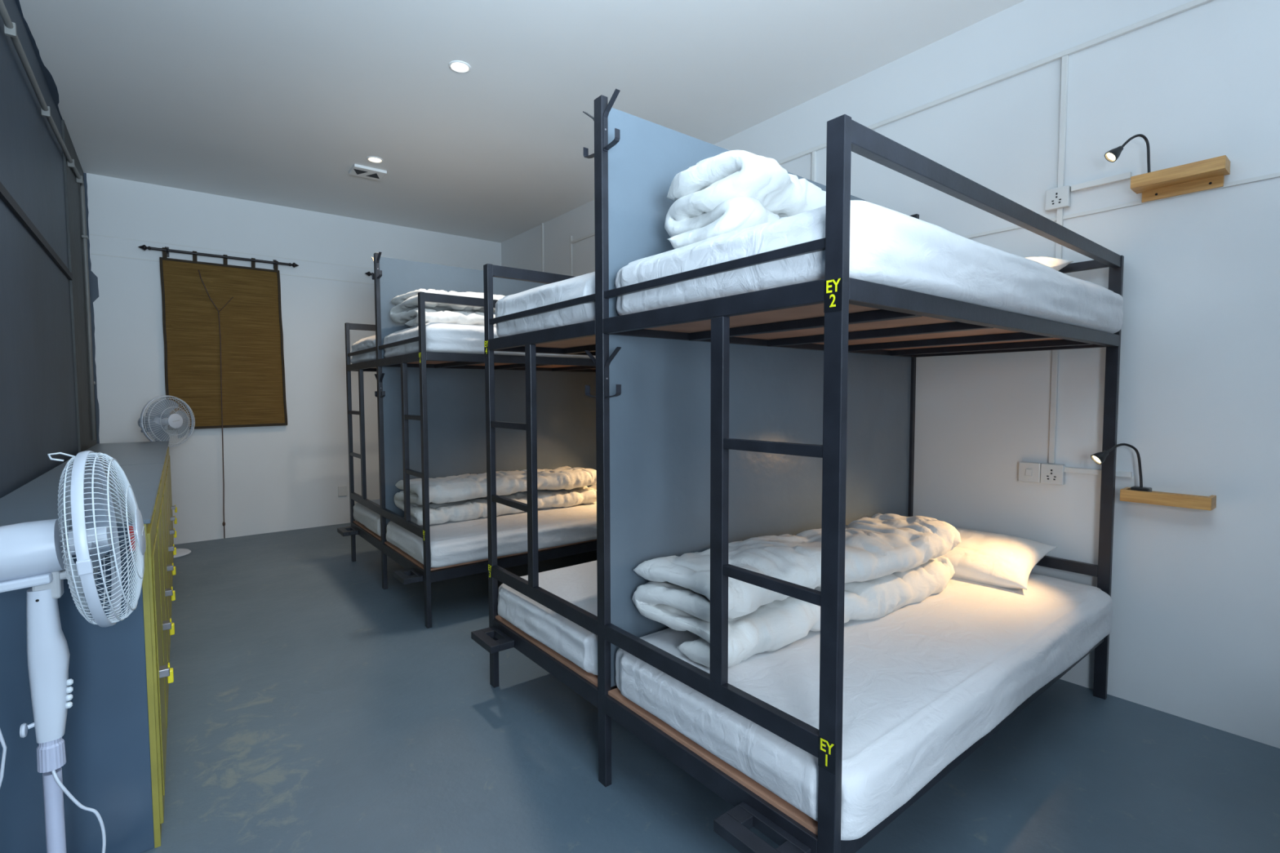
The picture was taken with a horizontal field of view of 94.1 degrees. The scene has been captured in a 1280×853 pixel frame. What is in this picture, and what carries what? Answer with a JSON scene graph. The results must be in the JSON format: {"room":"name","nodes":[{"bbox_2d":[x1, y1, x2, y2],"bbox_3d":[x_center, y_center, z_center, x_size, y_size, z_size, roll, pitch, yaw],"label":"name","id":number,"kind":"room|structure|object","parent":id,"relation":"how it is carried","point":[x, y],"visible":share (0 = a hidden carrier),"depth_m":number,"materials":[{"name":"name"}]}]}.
{"room":"dormitory","nodes":[
{"label":"dormitory","id":0,"kind":"room"},
{"bbox_2d":[0,0,78,498],"bbox_3d":[-1.433,-0.299,0.940,0.100,3.088,9.874,-3,4,-38],"label":"wall","id":1,"kind":"structure","parent":0,"point":[38,413],"depth_m":2.77,"materials":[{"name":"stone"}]},
{"bbox_2d":[0,181,72,280],"bbox_3d":[-2.148,-0.881,1.906,0.016,0.040,5.120,-3,4,-38],"label":"trim","id":2,"kind":"structure","parent":1,"relation":"attached to","point":[5,196],"depth_m":2.74,"materials":[{"name":"black metal"}]},
{"bbox_2d":[15,0,62,119],"bbox_3d":[-2.873,-1.935,2.783,0.037,0.003,5.074,-3,4,-38],"label":"trim","id":3,"kind":"structure","parent":1,"relation":"attached to","point":[51,82],"depth_m":3.28,"materials":[{"name":"metal"}]},
{"bbox_2d":[0,0,96,439],"bbox_3d":[-3.091,-0.802,3.138,0.034,1.948,3.615,-3,4,-38],"label":"conduit pipe","id":4,"kind":"object","parent":1,"relation":"attached to","point":[10,28],"visible":1,"depth_m":4.14,"materials":[{"name":"grey metal"}]},
{"bbox_2d":[61,120,97,453],"bbox_3d":[-4.095,-0.469,4.390,0.012,3.088,1.154,-3,4,-38],"label":"trim","id":5,"kind":"structure","parent":1,"relation":"attached to","point":[72,188],"depth_m":4.14,"materials":[{"name":"paint"}]},
{"bbox_2d":[84,172,501,544],"bbox_3d":[-3.112,-0.554,5.965,3.710,3.088,0.100,-3,4,-38],"label":"wall","id":6,"kind":"structure","parent":0,"point":[289,477],"depth_m":5.58,"materials":[{"name":"white paint"}]},
{"bbox_2d":[83,172,99,443],"bbox_3d":[-4.430,-0.492,4.858,0.068,3.086,0.003,-3,4,-38],"label":"trim","id":7,"kind":"structure","parent":6,"relation":"attached to","point":[93,279],"depth_m":4.83,"materials":[{"name":"metal"}]},
{"bbox_2d":[137,244,298,268],"bbox_3d":[-3.715,-1.508,5.316,1.175,0.085,0.095,-3,4,-38],"label":"curtain rod","id":8,"kind":"object","parent":6,"relation":"attached to","point":[144,247],"visible":1,"depth_m":5.25,"materials":[{"name":"brown metal"}]},
{"bbox_2d":[159,247,287,538],"bbox_3d":[-3.705,-0.260,5.374,0.902,2.542,0.053,-3,4,-38],"label":"bamboo blind","id":9,"kind":"object","parent":6,"relation":"attached to","point":[222,324],"visible":0.97,"depth_m":5.35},
{"bbox_2d":[89,234,373,269],"bbox_3d":[-3.033,-1.611,5.910,3.580,0.005,0.003,-3,4,-38],"label":"trim","id":10,"kind":"structure","parent":6,"relation":"attached to","point":[90,234],"depth_m":5.34,"materials":[{"name":"white plastic"}]},
{"bbox_2d":[90,253,374,284],"bbox_3d":[-3.031,-1.456,5.917,3.580,0.008,0.005,-3,4,-38],"label":"trim","id":11,"kind":"structure","parent":6,"relation":"attached to","point":[91,253],"depth_m":5.65,"materials":[{"name":"white plastic"}]},
{"bbox_2d":[337,485,346,496],"bbox_3d":[-3.013,0.653,6.031,0.080,0.100,0.012,-3,4,-38],"label":"blank plate","id":12,"kind":"object","parent":6,"relation":"attached to","point":[342,491],"visible":1,"depth_m":6.03,"materials":[{"name":"white plastic"}]},
{"bbox_2d":[364,271,373,275],"bbox_3d":[-2.348,-1.568,6.396,1.150,0.085,0.095,-3,4,-38],"label":"curtain rod","id":13,"kind":"object","parent":6,"relation":"attached to","point":[368,273],"visible":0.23,"depth_m":6.03,"materials":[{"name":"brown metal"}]},
{"bbox_2d":[19,0,1024,242],"bbox_3d":[0.017,-1.954,2.007,3.810,0.100,10.074,-3,4,-38],"label":"ceiling","id":14,"kind":"structure","parent":0,"point":[275,102],"depth_m":3.38,"materials":[{"name":"paint"}]},
{"bbox_2d":[347,164,386,180],"bbox_3d":[-2.177,-2.028,4.757,0.240,0.024,0.210,-3,4,-38],"label":"ceiling vent","id":15,"kind":"object","parent":14,"relation":"in","point":[357,170],"visible":1,"depth_m":4.73,"materials":[{"name":"paint"}]},
{"bbox_2d":[366,155,383,162],"bbox_3d":[-2.011,-2.025,4.521,0.116,0.007,0.116,-3,4,-38],"label":"recessed light","id":16,"kind":"object","parent":14,"relation":"in","point":[374,159],"visible":1,"depth_m":4.52,"materials":[{"name":"paint"}]},
{"bbox_2d":[368,157,381,161],"bbox_3d":[-2.011,-2.026,4.520,0.089,0.002,0.089,-3,4,-38],"label":"diffuser","id":17,"kind":"object","parent":16,"relation":"attached to","point":[371,159],"depth_m":4.52,"materials":[{"name":"white"}]},
{"bbox_2d":[448,60,471,72],"bbox_3d":[-0.983,-1.962,3.250,0.116,0.007,0.116,-3,4,-38],"label":"recessed light","id":18,"kind":"object","parent":14,"relation":"in","point":[459,66],"visible":1,"depth_m":3.25,"materials":[{"name":"paint"}]},
{"bbox_2d":[451,62,468,71],"bbox_3d":[-0.983,-1.964,3.250,0.089,0.002,0.089,-3,4,-38],"label":"diffuser","id":19,"kind":"object","parent":18,"relation":"attached to","point":[455,66],"depth_m":3.25,"materials":[{"name":"beige"}]},
{"bbox_2d":[142,523,1279,852],"bbox_3d":[0.026,1.229,2.172,3.810,0.100,10.074,-3,4,-38],"label":"floor","id":20,"kind":"structure","parent":0,"point":[313,705],"depth_m":2.15,"materials":[{"name":"paint"}]},
{"bbox_2d":[0,450,146,852],"bbox_3d":[-1.377,0.642,1.377,0.399,1.164,0.440,-2,4,-35],"label":"pedestal fan","id":21,"kind":"object","parent":20,"relation":"on","point":[33,554],"visible":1,"depth_m":1.36,"materials":[{"name":"white plastic"}]},
{"bbox_2d":[0,728,7,787],"bbox_3d":[-1.437,0.922,1.192,0.080,0.618,0.378,-1,3,-18],"label":"lead","id":22,"kind":"object","parent":21,"relation":"attached to","point":[2,739],"visible":1,"depth_m":1.37,"materials":[{"name":"white plastic"}]},
{"bbox_2d":[57,456,114,624],"bbox_3d":[-1.311,0.268,1.414,0.066,0.406,0.408,-2,4,-35],"label":"grille","id":23,"kind":"object","parent":21,"relation":"attached to","point":[81,503],"depth_m":1.33,"materials":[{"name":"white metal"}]},
{"bbox_2d":[84,452,144,622],"bbox_3d":[-1.268,0.265,1.445,0.094,0.408,0.408,-2,4,-35],"label":"grille","id":24,"kind":"object","parent":21,"relation":"attached to","point":[101,536],"depth_m":1.40,"materials":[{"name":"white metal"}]},
{"bbox_2d":[0,462,176,852],"bbox_3d":[-2.073,0.705,2.288,0.452,0.948,1.803,-2,4,-38],"label":"base cabinet","id":25,"kind":"object","parent":20,"relation":"on","point":[114,737],"visible":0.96,"depth_m":1.64,"materials":[{"name":"metal"}]},
{"bbox_2d":[52,440,177,618],"bbox_3d":[-3.230,0.631,3.784,0.452,0.948,1.977,-2,4,-38],"label":"base cabinet","id":26,"kind":"object","parent":20,"relation":"on","point":[142,452],"visible":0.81,"depth_m":3.67,"materials":[{"name":"metal"}]},
{"bbox_2d":[137,395,195,558],"bbox_3d":[-3.873,0.402,4.799,0.361,1.304,0.417,0,3,3],"label":"pedestal fan","id":27,"kind":"object","parent":20,"relation":"on","point":[155,422],"visible":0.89,"depth_m":4.75,"materials":[{"name":"white plastic"}]},
{"bbox_2d":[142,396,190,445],"bbox_3d":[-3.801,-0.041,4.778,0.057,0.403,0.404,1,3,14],"label":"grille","id":28,"kind":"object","parent":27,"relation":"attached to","point":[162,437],"depth_m":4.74,"materials":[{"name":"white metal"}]},
{"bbox_2d":[142,395,195,446],"bbox_3d":[-3.747,-0.041,4.764,0.086,0.404,0.404,1,3,14],"label":"grille","id":29,"kind":"object","parent":27,"relation":"attached to","point":[162,409],"depth_m":4.75,"materials":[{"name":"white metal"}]},
{"bbox_2d":[337,251,596,628],"bbox_3d":[-0.986,-0.053,4.528,2.105,2.224,1.756,-3,4,-38],"label":"bunk bed","id":30,"kind":"object","parent":20,"relation":"on","point":[431,406],"visible":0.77,"depth_m":4.17,"materials":[{"name":"black metal"}]},
{"bbox_2d":[350,335,376,364],"bbox_3d":[-1.221,-0.590,4.878,1.984,0.207,0.889,-3,4,-38],"label":"mattress","id":31,"kind":"object","parent":30,"relation":"on","point":[369,342],"visible":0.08,"depth_m":4.24,"materials":[{"name":"white fabric"}]},
{"bbox_2d":[353,498,380,536],"bbox_3d":[-1.225,0.631,4.937,1.987,0.170,0.857,-3,4,-38],"label":"mattress","id":32,"kind":"object","parent":30,"relation":"on","point":[371,519],"visible":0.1,"depth_m":4.29,"materials":[{"name":"white fabric"}]},
{"bbox_2d":[382,322,595,359],"bbox_3d":[-0.661,-0.545,4.172,1.972,0.189,0.910,-3,4,-38],"label":"mattress","id":33,"kind":"object","parent":30,"relation":"on","point":[441,337],"visible":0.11,"depth_m":3.38,"materials":[{"name":"white fabric"}]},
{"bbox_2d":[389,288,505,327],"bbox_3d":[-1.218,-0.730,3.828,0.660,0.237,0.607,-3,4,-38],"label":"duvet","id":34,"kind":"object","parent":33,"relation":"on","point":[406,309],"visible":0.6,"depth_m":3.63,"materials":[{"name":"white fabric"}]},
{"bbox_2d":[386,501,596,568],"bbox_3d":[-0.666,0.665,4.228,1.988,0.174,0.904,-3,4,-38],"label":"mattress","id":35,"kind":"object","parent":30,"relation":"on","point":[451,543],"visible":0.62,"depth_m":3.64,"materials":[{"name":"white fabric"}]},
{"bbox_2d":[393,466,596,525],"bbox_3d":[-0.959,0.457,4.166,1.361,0.266,0.543,-3,4,-38],"label":"duvet","id":36,"kind":"object","parent":35,"relation":"on","point":[463,497],"visible":0.84,"depth_m":3.94,"materials":[{"name":"white fabric"}]},
{"bbox_2d":[589,484,596,489],"bbox_3d":[-0.130,0.491,4.678,0.431,0.164,0.621,-3,4,-41],"label":"pillow","id":37,"kind":"object","parent":35,"relation":"on","point":[593,486],"visible":0.02,"depth_m":4.71,"materials":[{"name":"white fabric"}]},
{"bbox_2d":[471,88,1124,852],"bbox_3d":[0.612,0.047,2.510,2.105,2.224,1.756,-3,4,-38],"label":"bunk bed","id":38,"kind":"object","parent":20,"relation":"on","point":[789,409],"visible":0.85,"depth_m":1.98,"materials":[{"name":"black metal"}]},
{"bbox_2d":[495,271,595,337],"bbox_3d":[0.375,-0.487,2.861,1.976,0.202,0.860,-3,4,-38],"label":"mattress","id":39,"kind":"object","parent":38,"relation":"on","point":[584,285],"visible":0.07,"depth_m":2.19,"materials":[{"name":"white fabric"}]},
{"bbox_2d":[497,560,597,675],"bbox_3d":[0.372,0.730,2.919,1.986,0.172,0.858,-3,4,-38],"label":"mattress","id":40,"kind":"object","parent":38,"relation":"on","point":[576,584],"visible":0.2,"depth_m":2.35,"materials":[{"name":"white fabric"}]},
{"bbox_2d":[615,573,1112,840],"bbox_3d":[0.930,0.778,2.207,1.970,0.209,0.898,-3,4,-38],"label":"mattress","id":41,"kind":"object","parent":38,"relation":"on","point":[925,681],"visible":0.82,"depth_m":1.70,"materials":[{"name":"white fabric"}]},
{"bbox_2d":[631,513,961,667],"bbox_3d":[0.655,0.539,2.209,1.394,0.289,0.453,-2,4,-34],"label":"duvet","id":42,"kind":"object","parent":41,"relation":"on","point":[893,562],"visible":0.78,"depth_m":1.96,"materials":[{"name":"white fabric"}]},
{"bbox_2d":[941,527,1057,590],"bbox_3d":[1.477,0.582,2.738,0.430,0.173,0.640,-3,4,-42],"label":"pillow","id":43,"kind":"object","parent":41,"relation":"on","point":[998,560],"visible":0.56,"depth_m":2.56,"materials":[{"name":"white fabric"}]},
{"bbox_2d":[615,200,1123,333],"bbox_3d":[0.939,-0.450,2.154,1.979,0.196,0.903,-3,4,-38],"label":"mattress","id":44,"kind":"object","parent":38,"relation":"on","point":[888,246],"visible":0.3,"depth_m":1.49,"materials":[{"name":"white fabric"}]},
{"bbox_2d":[664,150,826,248],"bbox_3d":[0.490,-0.670,2.023,0.913,0.262,0.473,-3,4,-38],"label":"duvet","id":45,"kind":"object","parent":44,"relation":"on","point":[732,190],"visible":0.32,"depth_m":1.70,"materials":[{"name":"white fabric"}]},
{"bbox_2d":[1025,256,1073,271],"bbox_3d":[1.492,-0.650,2.657,0.430,0.179,0.600,-2,4,-33],"label":"pillow","id":46,"kind":"object","parent":44,"relation":"on","point":[1055,264],"visible":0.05,"depth_m":2.49,"materials":[{"name":"white fabric"}]},
{"bbox_2d":[501,0,1279,748],"bbox_3d":[1.476,-0.426,3.239,0.100,3.088,10.074,-3,4,-38],"label":"wall","id":47,"kind":"structure","parent":0,"point":[1194,636],"depth_m":2.46,"materials":[{"name":"white paint"}]},
{"bbox_2d":[541,222,544,271],"bbox_3d":[-1.015,-1.525,6.236,0.018,1.188,0.025,-3,4,-38],"label":"cable trunking","id":48,"kind":"object","parent":47,"relation":"attached to","point":[542,224],"visible":0.44,"depth_m":6.21,"materials":[{"name":"white plastic"}]},
{"bbox_2d":[569,235,573,275],"bbox_3d":[-0.667,-1.379,5.803,0.018,0.940,0.022,-3,4,-38],"label":"cable trunking","id":49,"kind":"object","parent":47,"relation":"attached to","point":[571,237],"visible":0.45,"depth_m":5.78,"materials":[{"name":"white plastic"}]},
{"bbox_2d":[811,151,816,182],"bbox_3d":[1.056,-1.234,3.631,0.018,0.864,0.022,-3,4,-38],"label":"cable trunking","id":50,"kind":"object","parent":47,"relation":"attached to","point":[814,153],"visible":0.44,"depth_m":3.61,"materials":[{"name":"white plastic"}]},
{"bbox_2d":[571,0,1213,243],"bbox_3d":[1.077,-1.676,3.580,0.018,0.022,5.600,-3,4,-38],"label":"cable trunking","id":51,"kind":"object","parent":47,"relation":"attached to","point":[1194,3],"visible":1,"depth_m":2.70,"materials":[{"name":"white plastic"}]},
{"bbox_2d":[1018,461,1065,484],"bbox_3d":[1.830,0.213,2.717,0.036,0.090,0.178,-3,4,-38],"label":"wall socket","id":52,"kind":"object","parent":47,"relation":"attached to","point":[1031,472],"visible":1,"depth_m":2.70,"materials":[{"name":"white plastic"}]},
{"bbox_2d":[1018,461,1041,483],"bbox_3d":[1.804,0.211,2.754,0.030,0.090,0.088,-3,4,-38],"label":"switch plate","id":53,"kind":"object","parent":52,"relation":"attached to","point":[1031,472],"depth_m":2.74,"materials":[{"name":"white plastic"}]},
{"bbox_2d":[1048,208,1063,463],"bbox_3d":[1.859,-0.401,2.661,0.018,1.135,0.022,-3,4,-38],"label":"cable trunking","id":54,"kind":"object","parent":47,"relation":"attached to","point":[1060,212],"visible":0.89,"depth_m":2.67,"materials":[{"name":"white plastic"}]},
{"bbox_2d":[1044,185,1071,211],"bbox_3d":[1.847,-1.008,2.632,0.031,0.090,0.089,-3,4,-38],"label":"wall socket","id":55,"kind":"object","parent":47,"relation":"attached to","point":[1056,198],"visible":1,"depth_m":2.62,"materials":[{"name":"white plastic"}]},
{"bbox_2d":[1057,54,1068,187],"bbox_3d":[1.856,-1.334,2.613,0.018,0.564,0.022,-3,4,-38],"label":"cable trunking","id":56,"kind":"object","parent":47,"relation":"attached to","point":[1064,63],"visible":1,"depth_m":2.61,"materials":[{"name":"white plastic"}]},
{"bbox_2d":[1063,466,1132,477],"bbox_3d":[1.961,0.196,2.562,0.022,0.023,0.245,-3,4,-38],"label":"cable trunking","id":57,"kind":"object","parent":47,"relation":"attached to","point":[1066,469],"visible":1,"depth_m":2.57,"materials":[{"name":"white plastic"}]},
{"bbox_2d":[1071,171,1132,191],"bbox_3d":[1.945,-1.031,2.514,0.022,0.025,0.205,-3,4,-38],"label":"cable trunking","id":58,"kind":"object","parent":47,"relation":"attached to","point":[1124,176],"visible":0.88,"depth_m":2.50,"materials":[{"name":"white plastic"}]},
{"bbox_2d":[962,172,1279,238],"bbox_3d":[1.433,-0.949,3.179,0.008,0.014,9.874,-3,4,-38],"label":"trim","id":59,"kind":"structure","parent":47,"relation":"attached to","point":[1277,174],"depth_m":2.46,"materials":[{"name":"white plastic"}]},
{"bbox_2d":[1120,487,1216,511],"bbox_3d":[2.080,0.283,2.353,0.100,0.047,0.272,-3,4,-38],"label":"wooden shelf","id":60,"kind":"object","parent":47,"relation":"attached to","point":[1174,500],"visible":0.97,"depth_m":2.31,"materials":[{"name":"brown wood"}]},
{"bbox_2d":[1090,443,1151,492],"bbox_3d":[1.950,0.178,2.416,0.222,0.223,0.069,0,3,10],"label":"reading lamp","id":61,"kind":"object","parent":60,"relation":"on","point":[1099,458],"visible":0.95,"depth_m":2.40,"materials":[{"name":"black plastic"}]},
{"bbox_2d":[1130,155,1230,202],"bbox_3d":[2.073,-0.945,2.293,0.100,0.089,0.272,-3,4,-38],"label":"wooden shelf","id":62,"kind":"object","parent":47,"relation":"attached to","point":[1206,174],"visible":1,"depth_m":2.28,"materials":[{"name":"brown wood"}]},
{"bbox_2d":[1104,133,1150,173],"bbox_3d":[1.945,-1.054,2.355,0.206,0.189,0.070,0,3,5],"label":"reading lamp","id":63,"kind":"object","parent":62,"relation":"on","point":[1113,154],"visible":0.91,"depth_m":2.34,"materials":[{"name":"black plastic"}]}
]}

